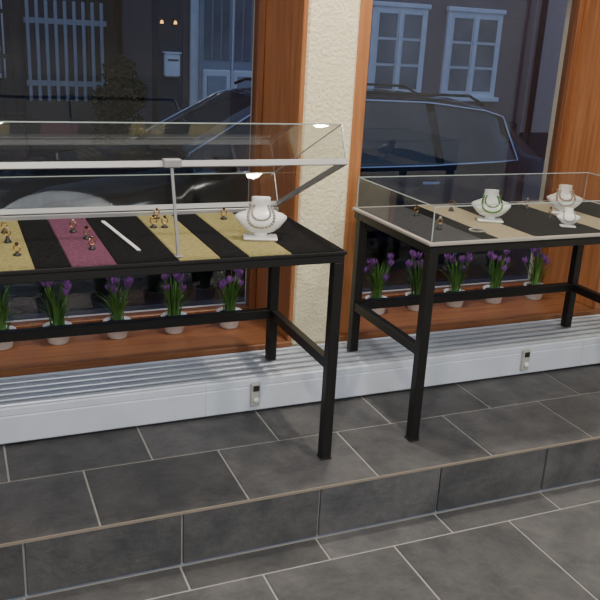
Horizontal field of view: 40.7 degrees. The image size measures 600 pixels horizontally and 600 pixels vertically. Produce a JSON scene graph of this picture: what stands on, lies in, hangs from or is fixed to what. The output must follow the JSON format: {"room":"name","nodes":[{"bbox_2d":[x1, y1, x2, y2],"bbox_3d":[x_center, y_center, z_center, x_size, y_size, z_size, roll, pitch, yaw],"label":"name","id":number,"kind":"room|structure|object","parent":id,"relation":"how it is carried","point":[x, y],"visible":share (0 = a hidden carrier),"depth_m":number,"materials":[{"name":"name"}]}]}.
{"room":"shop","nodes":[
{"label":"shop","id":0,"kind":"room"},
{"bbox_2d":[6,0,571,346],"bbox_3d":[-0.407,-0.769,3.518,5.450,3.100,0.651,-5,20,-22],"label":"wall","id":1,"kind":"structure","parent":0,"point":[569,4],"depth_m":4.53,"materials":[{"name":"beige paint"}]},
{"bbox_2d":[0,0,308,377],"bbox_3d":[-1.297,-0.786,3.027,2.638,2.151,0.522,-5,20,-22],"label":"window","id":2,"kind":"structure","parent":1,"relation":"in","point":[280,26],"depth_m":3.52,"materials":[{"name":"brown wood"}]},
{"bbox_2d":[0,286,23,350],"bbox_3d":[-1.244,0.051,3.348,0.198,0.308,0.191,-5,20,-22],"label":"crocus","id":3,"kind":"object","parent":2,"relation":"on","point":[5,345],"visible":0.68,"depth_m":3.35,"materials":[{"name":"green plant"}]},
{"bbox_2d":[35,280,79,344],"bbox_3d":[-1.029,0.035,3.442,0.200,0.301,0.142,-5,20,-22],"label":"crocus","id":4,"kind":"object","parent":2,"relation":"on","point":[58,315],"visible":0.73,"depth_m":3.43,"materials":[{"name":"green plant"}]},
{"bbox_2d":[96,276,133,339],"bbox_3d":[-0.799,0.016,3.532,0.184,0.304,0.175,-14,25,-42],"label":"crocus","id":5,"kind":"object","parent":2,"relation":"on","point":[116,308],"visible":0.72,"depth_m":3.52,"materials":[{"name":"green plant"}]},
{"bbox_2d":[159,273,192,333],"bbox_3d":[-0.557,-0.006,3.634,0.188,0.307,0.149,6,18,8],"label":"crocus","id":6,"kind":"object","parent":2,"relation":"on","point":[173,297],"visible":0.76,"depth_m":3.62,"materials":[{"name":"green plant"}]},
{"bbox_2d":[216,269,245,328],"bbox_3d":[-0.314,-0.022,3.734,0.177,0.299,0.197,-5,20,-22],"label":"crocus","id":7,"kind":"object","parent":2,"relation":"on","point":[230,301],"visible":0.87,"depth_m":3.72,"materials":[{"name":"green plant"}]},
{"bbox_2d":[339,0,599,341],"bbox_3d":[0.864,-0.964,3.921,1.585,2.151,0.522,-5,20,-22],"label":"window","id":8,"kind":"structure","parent":1,"relation":"in","point":[575,145],"depth_m":4.22,"materials":[{"name":"brown wood"}]},
{"bbox_2d":[364,252,393,314],"bbox_3d":[0.388,-0.082,4.022,0.152,0.305,0.171,1,18,-7],"label":"crocus","id":9,"kind":"object","parent":8,"relation":"on","point":[377,283],"visible":0.84,"depth_m":4.01,"materials":[{"name":"green plant"}]},
{"bbox_2d":[405,249,423,310],"bbox_3d":[0.594,-0.105,4.120,0.171,0.307,0.178,18,24,39],"label":"crocus","id":10,"kind":"object","parent":8,"relation":"on","point":[416,283],"visible":0.71,"depth_m":4.10,"materials":[{"name":"green plant"}]},
{"bbox_2d":[437,252,472,307],"bbox_3d":[0.809,-0.112,4.191,0.153,0.300,0.196,-5,20,-22],"label":"crocus","id":11,"kind":"object","parent":8,"relation":"on","point":[456,281],"visible":0.78,"depth_m":4.18,"materials":[{"name":"green plant"}]},
{"bbox_2d":[483,250,513,303],"bbox_3d":[1.056,-0.139,4.293,0.178,0.311,0.162,-5,20,-22],"label":"crocus","id":12,"kind":"object","parent":8,"relation":"on","point":[495,277],"visible":0.81,"depth_m":4.27,"materials":[{"name":"green plant"}]},
{"bbox_2d":[522,248,554,299],"bbox_3d":[1.285,-0.157,4.394,0.187,0.307,0.187,-5,20,-22],"label":"crocus","id":13,"kind":"object","parent":8,"relation":"on","point":[536,271],"visible":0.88,"depth_m":4.38,"materials":[{"name":"green plant"}]},
{"bbox_2d":[245,0,360,344],"bbox_3d":[-0.004,-0.919,3.642,0.234,2.151,0.655,-5,20,-22],"label":"wall pillar","id":14,"kind":"structure","parent":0,"point":[333,25],"depth_m":3.40,"materials":[{"name":"beige paint"}]},
{"bbox_2d":[10,478,599,599],"bbox_3d":[0.928,1.634,0.772,5.450,0.100,4.825,-5,20,-22],"label":"floor","id":15,"kind":"structure","parent":0,"point":[543,544],"depth_m":2.75,"materials":[{"name":"tile"}]},
{"bbox_2d":[0,363,599,599],"bbox_3d":[-0.166,0.612,3.211,5.450,0.204,0.910,-5,20,-22],"label":"platform","id":16,"kind":"object","parent":15,"relation":"on","point":[62,484],"visible":0.67,"depth_m":2.95,"materials":[{"name":"tile"}]},
{"bbox_2d":[0,206,346,460],"bbox_3d":[-0.551,0.149,2.920,1.229,0.818,0.658,-5,20,-22],"label":"display table","id":17,"kind":"object","parent":16,"relation":"on","point":[49,252],"visible":0.88,"depth_m":2.80,"materials":[{"name":"black metal"}]},
{"bbox_2d":[1,220,7,233],"bbox_3d":[-0.998,-0.248,2.724,0.024,0.043,0.024,-5,20,-22],"label":"ring","id":18,"kind":"object","parent":17,"relation":"on","point":[6,231],"visible":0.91,"depth_m":2.72,"materials":[{"name":"metal"}]},
{"bbox_2d":[3,227,11,242],"bbox_3d":[-0.944,-0.211,2.607,0.025,0.052,0.025,-5,20,-22],"label":"ring","id":19,"kind":"object","parent":17,"relation":"on","point":[7,240],"visible":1,"depth_m":2.60,"materials":[{"name":"metal"}]},
{"bbox_2d":[13,242,20,255],"bbox_3d":[-0.866,-0.157,2.472,0.025,0.042,0.024,-5,20,-22],"label":"ring","id":20,"kind":"object","parent":17,"relation":"on","point":[16,253],"visible":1,"depth_m":2.47,"materials":[{"name":"metal"}]},
{"bbox_2d":[69,219,76,232],"bbox_3d":[-0.781,-0.257,2.782,0.026,0.046,0.026,-5,20,-22],"label":"ring","id":21,"kind":"object","parent":17,"relation":"on","point":[72,230],"visible":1,"depth_m":2.78,"materials":[{"name":"metal"}]},
{"bbox_2d":[83,225,89,239],"bbox_3d":[-0.714,-0.227,2.703,0.024,0.046,0.025,-5,20,-22],"label":"ring","id":22,"kind":"object","parent":17,"relation":"on","point":[86,237],"visible":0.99,"depth_m":2.70,"materials":[{"name":"metal"}]},
{"bbox_2d":[88,236,95,249],"bbox_3d":[-0.666,-0.185,2.585,0.025,0.044,0.024,-5,20,-22],"label":"ring","id":23,"kind":"object","parent":17,"relation":"on","point":[91,247],"visible":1,"depth_m":2.58,"materials":[{"name":"metal"}]},
{"bbox_2d":[101,221,140,251],"bbox_3d":[-0.618,-0.223,2.769,0.015,0.006,0.443,-7,21,-28],"label":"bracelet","id":24,"kind":"object","parent":17,"relation":"on","point":[106,224],"visible":1,"depth_m":2.74,"materials":[{"name":"silver metal"}]},
{"bbox_2d":[150,214,156,227],"bbox_3d":[-0.526,-0.284,2.903,0.029,0.048,0.027,-5,20,-22],"label":"ring","id":25,"kind":"object","parent":17,"relation":"on","point":[153,225],"visible":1,"depth_m":2.90,"materials":[{"name":"metal"}]},
{"bbox_2d":[154,208,159,218],"bbox_3d":[-0.540,-0.328,3.044,0.025,0.041,0.024,-5,20,-22],"label":"ring","id":26,"kind":"object","parent":17,"relation":"on","point":[156,216],"visible":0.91,"depth_m":3.04,"materials":[{"name":"metal"}]},
{"bbox_2d":[161,215,167,227],"bbox_3d":[-0.488,-0.284,2.912,0.026,0.046,0.025,-5,20,-22],"label":"ring","id":27,"kind":"object","parent":17,"relation":"on","point":[164,216],"visible":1,"depth_m":2.91,"materials":[{"name":"metal"}]},
{"bbox_2d":[0,121,347,257],"bbox_3d":[-0.532,-0.429,2.763,1.223,0.410,0.678,-5,20,-22],"label":"glass display case","id":28,"kind":"object","parent":17,"relation":"on","point":[171,163],"visible":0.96,"depth_m":2.61,"materials":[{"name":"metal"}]},
{"bbox_2d":[220,207,226,219],"bbox_3d":[-0.292,-0.333,3.093,0.028,0.046,0.028,-5,20,-22],"label":"ring","id":29,"kind":"object","parent":17,"relation":"on","point":[223,217],"visible":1,"depth_m":3.09,"materials":[{"name":"metal"}]},
{"bbox_2d":[235,196,286,240],"bbox_3d":[-0.136,-0.288,2.821,0.176,0.146,0.124,-5,20,-22],"label":"bust","id":30,"kind":"object","parent":17,"relation":"on","point":[260,218],"visible":1,"depth_m":2.80,"materials":[{"name":"white plastic"}]},
{"bbox_2d":[0,314,599,444],"bbox_3d":[-0.271,0.349,3.411,5.410,0.160,0.291,-5,20,-22],"label":"heater","id":31,"kind":"object","parent":16,"relation":"on","point":[79,401],"visible":0.94,"depth_m":3.36,"materials":[{"name":"metal"}]},
{"bbox_2d":[250,382,260,406],"bbox_3d":[-0.180,0.385,3.281,0.040,0.102,0.029,-5,20,-22],"label":"thermostat","id":32,"kind":"object","parent":31,"relation":"attached to","point":[255,388],"visible":1,"depth_m":3.27,"materials":[{"name":"grey plastic"}]},
{"bbox_2d":[520,349,530,369],"bbox_3d":[1.061,0.283,3.795,0.040,0.102,0.029,-5,20,-22],"label":"thermostat","id":33,"kind":"object","parent":31,"relation":"attached to","point":[525,357],"visible":1,"depth_m":3.79,"materials":[{"name":"grey plastic"}]},
{"bbox_2d":[0,436,599,547],"bbox_3d":[0.014,0.658,2.785,5.450,0.009,0.006,-5,20,-22],"label":"trim","id":34,"kind":"structure","parent":16,"relation":"attached to","point":[598,437],"depth_m":2.75,"materials":[{"name":"grey metal"}]},
{"bbox_2d":[347,199,599,441],"bbox_3d":[0.901,0.034,3.534,1.253,0.802,0.631,-5,20,-22],"label":"display table","id":35,"kind":"object","parent":16,"relation":"on","point":[522,228],"visible":0.93,"depth_m":3.28,"materials":[{"name":"black metal"}]},
{"bbox_2d":[413,205,418,215],"bbox_3d":[0.481,-0.370,3.336,0.025,0.044,0.024,-5,20,-22],"label":"ring","id":36,"kind":"object","parent":35,"relation":"on","point":[416,213],"visible":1,"depth_m":3.33,"materials":[{"name":"metal"}]},
{"bbox_2d":[436,216,442,229],"bbox_3d":[0.539,-0.297,3.113,0.024,0.051,0.024,-5,20,-22],"label":"ring","id":37,"kind":"object","parent":35,"relation":"on","point":[439,227],"visible":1,"depth_m":3.11,"materials":[{"name":"metal"}]},
{"bbox_2d":[448,198,454,210],"bbox_3d":[0.650,-0.410,3.466,0.025,0.055,0.025,-5,20,-22],"label":"ring","id":38,"kind":"object","parent":35,"relation":"on","point":[450,208],"visible":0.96,"depth_m":3.46,"materials":[{"name":"metal"}]},
{"bbox_2d":[469,228,485,232],"bbox_3d":[0.684,-0.270,3.119,0.068,0.008,0.059,-5,20,-22],"label":"bracelet","id":39,"kind":"object","parent":35,"relation":"on","point":[470,229],"visible":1,"depth_m":3.11,"materials":[{"name":"silver metal"}]},
{"bbox_2d":[356,172,599,241],"bbox_3d":[0.925,-0.411,3.388,1.228,0.128,0.607,-5,20,-22],"label":"glass display case","id":40,"kind":"object","parent":35,"relation":"on","point":[584,175],"visible":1,"depth_m":3.49,"materials":[{"name":"clear glass"}]},
{"bbox_2d":[472,189,510,222],"bbox_3d":[0.784,-0.387,3.300,0.146,0.128,0.113,-5,20,-22],"label":"bust","id":41,"kind":"object","parent":35,"relation":"on","point":[491,196],"visible":0.93,"depth_m":3.29,"materials":[{"name":"white plastic"}]},
{"bbox_2d":[546,206,552,218],"bbox_3d":[1.060,-0.371,3.421,0.027,0.052,0.026,-5,20,-22],"label":"ring","id":42,"kind":"object","parent":35,"relation":"on","point":[549,216],"visible":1,"depth_m":3.42,"materials":[{"name":"metal"}]},
{"bbox_2d":[547,184,582,213],"bbox_3d":[1.161,-0.441,3.532,0.137,0.124,0.111,-5,20,-22],"label":"bust","id":43,"kind":"object","parent":35,"relation":"on","point":[564,193],"visible":0.95,"depth_m":3.52,"materials":[{"name":"white plastic"}]},
{"bbox_2d":[557,207,580,227],"bbox_3d":[1.093,-0.336,3.280,0.085,0.076,0.067,-5,20,-22],"label":"bust","id":44,"kind":"object","parent":35,"relation":"on","point":[568,217],"visible":1,"depth_m":3.27,"materials":[{"name":"white plastic"}]},
{"label":"outside","id":45,"kind":"structure","parent":0,"visible":0},
{"bbox_2d":[0,125,544,161],"bbox_3d":[-1.282,-4.768,20.505,38.000,0.290,20.400,-5,20,-22],"label":"pavement","id":46,"kind":"structure","parent":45,"point":[128,130],"depth_m":13.31,"materials":[{"name":"stone"}]},
{"bbox_2d":[0,1,25,160],"bbox_3d":[-8.224,-2.486,8.754,9.900,2.009,0.200,-5,20,-22],"label":"iron fence","id":47,"kind":"object","parent":46,"relation":"on","point":[12,136],"visible":0.96,"depth_m":10.68,"materials":[{"name":"metal"}]},
{"bbox_2d":[0,0,117,125],"bbox_3d":[-11.249,-8.101,13.632,14.900,9.309,6.630,-5,20,-22],"label":"house","id":48,"kind":"structure","parent":46,"relation":"on","point":[111,5],"depth_m":14.31,"materials":[{"name":"white paint"}]},
{"bbox_2d":[20,0,110,155],"bbox_3d":[-3.175,-3.020,11.043,1.130,2.109,0.160,-5,20,-22],"label":"gate","id":49,"kind":"object","parent":46,"relation":"on","point":[42,138],"visible":0.87,"depth_m":10.99,"materials":[{"name":"paint"}]},
{"bbox_2d":[89,54,148,145],"bbox_3d":[-2.396,-2.522,10.695,0.796,1.459,0.688,-5,20,-22],"label":"bush","id":50,"kind":"object","parent":46,"relation":"on","point":[120,77],"visible":0.9,"depth_m":10.57,"materials":[{"name":"green plant"}]},
{"bbox_2d":[152,0,182,123],"bbox_3d":[-1.789,-3.361,10.864,0.440,3.009,0.450,-5,20,-22],"label":"gate pillar","id":51,"kind":"structure","parent":46,"relation":"on","point":[167,92],"depth_m":10.75,"materials":[{"name":"stone"}]},
{"bbox_2d":[163,51,181,76],"bbox_3d":[-1.696,-3.122,10.713,0.220,0.320,0.129,-5,20,-22],"label":"mailbox","id":52,"kind":"object","parent":51,"relation":"attached to","point":[171,59],"visible":1,"depth_m":10.66,"materials":[{"name":"white paint"}]},
{"bbox_2d":[172,18,176,24],"bbox_3d":[-1.637,-3.644,10.571,0.048,0.085,0.103,-5,20,-22],"label":"wall lamp","id":53,"kind":"object","parent":51,"relation":"attached to","point":[174,22],"visible":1,"depth_m":10.57,"materials":[{"name":"glass"}]},
{"bbox_2d":[117,0,529,135],"bbox_3d":[0.235,-7.429,13.463,5.870,9.309,7.190,-5,20,-22],"label":"house","id":54,"kind":"structure","parent":46,"relation":"on","point":[475,48],"depth_m":12.68,"materials":[{"name":"stone"}]},
{"bbox_2d":[514,0,567,156],"bbox_3d":[7.517,-8.524,17.982,11.140,9.309,8.266,-5,20,-22],"label":"building","id":55,"kind":"structure","parent":46,"relation":"on","point":[546,18],"depth_m":13.47,"materials":[{"name":"stone"}]},
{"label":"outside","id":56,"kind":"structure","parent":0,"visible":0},
{"bbox_2d":[0,249,530,315],"bbox_3d":[3.495,-0.917,9.729,38.000,0.200,4.400,-5,20,-22],"label":"street","id":57,"kind":"structure","parent":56,"point":[204,285],"depth_m":6.20,"materials":[{"name":"grey asphalt"}]},
{"bbox_2d":[0,78,543,301],"bbox_3d":[-0.170,-1.087,6.920,4.750,1.501,2.080,-5,20,-22],"label":"estate car","id":58,"kind":"object","parent":57,"relation":"on","point":[413,133],"visible":0.38,"depth_m":6.39,"materials":[{"name":"paint"}]},
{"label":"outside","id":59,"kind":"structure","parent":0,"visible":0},
{"bbox_2d":[6,275,527,320],"bbox_3d":[4.620,-0.066,7.182,38.000,0.291,1.413,-5,20,-22],"label":"cobblestone pavement","id":60,"kind":"structure","parent":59,"point":[481,280],"depth_m":5.54,"materials":[{"name":"stone"}]}
]}

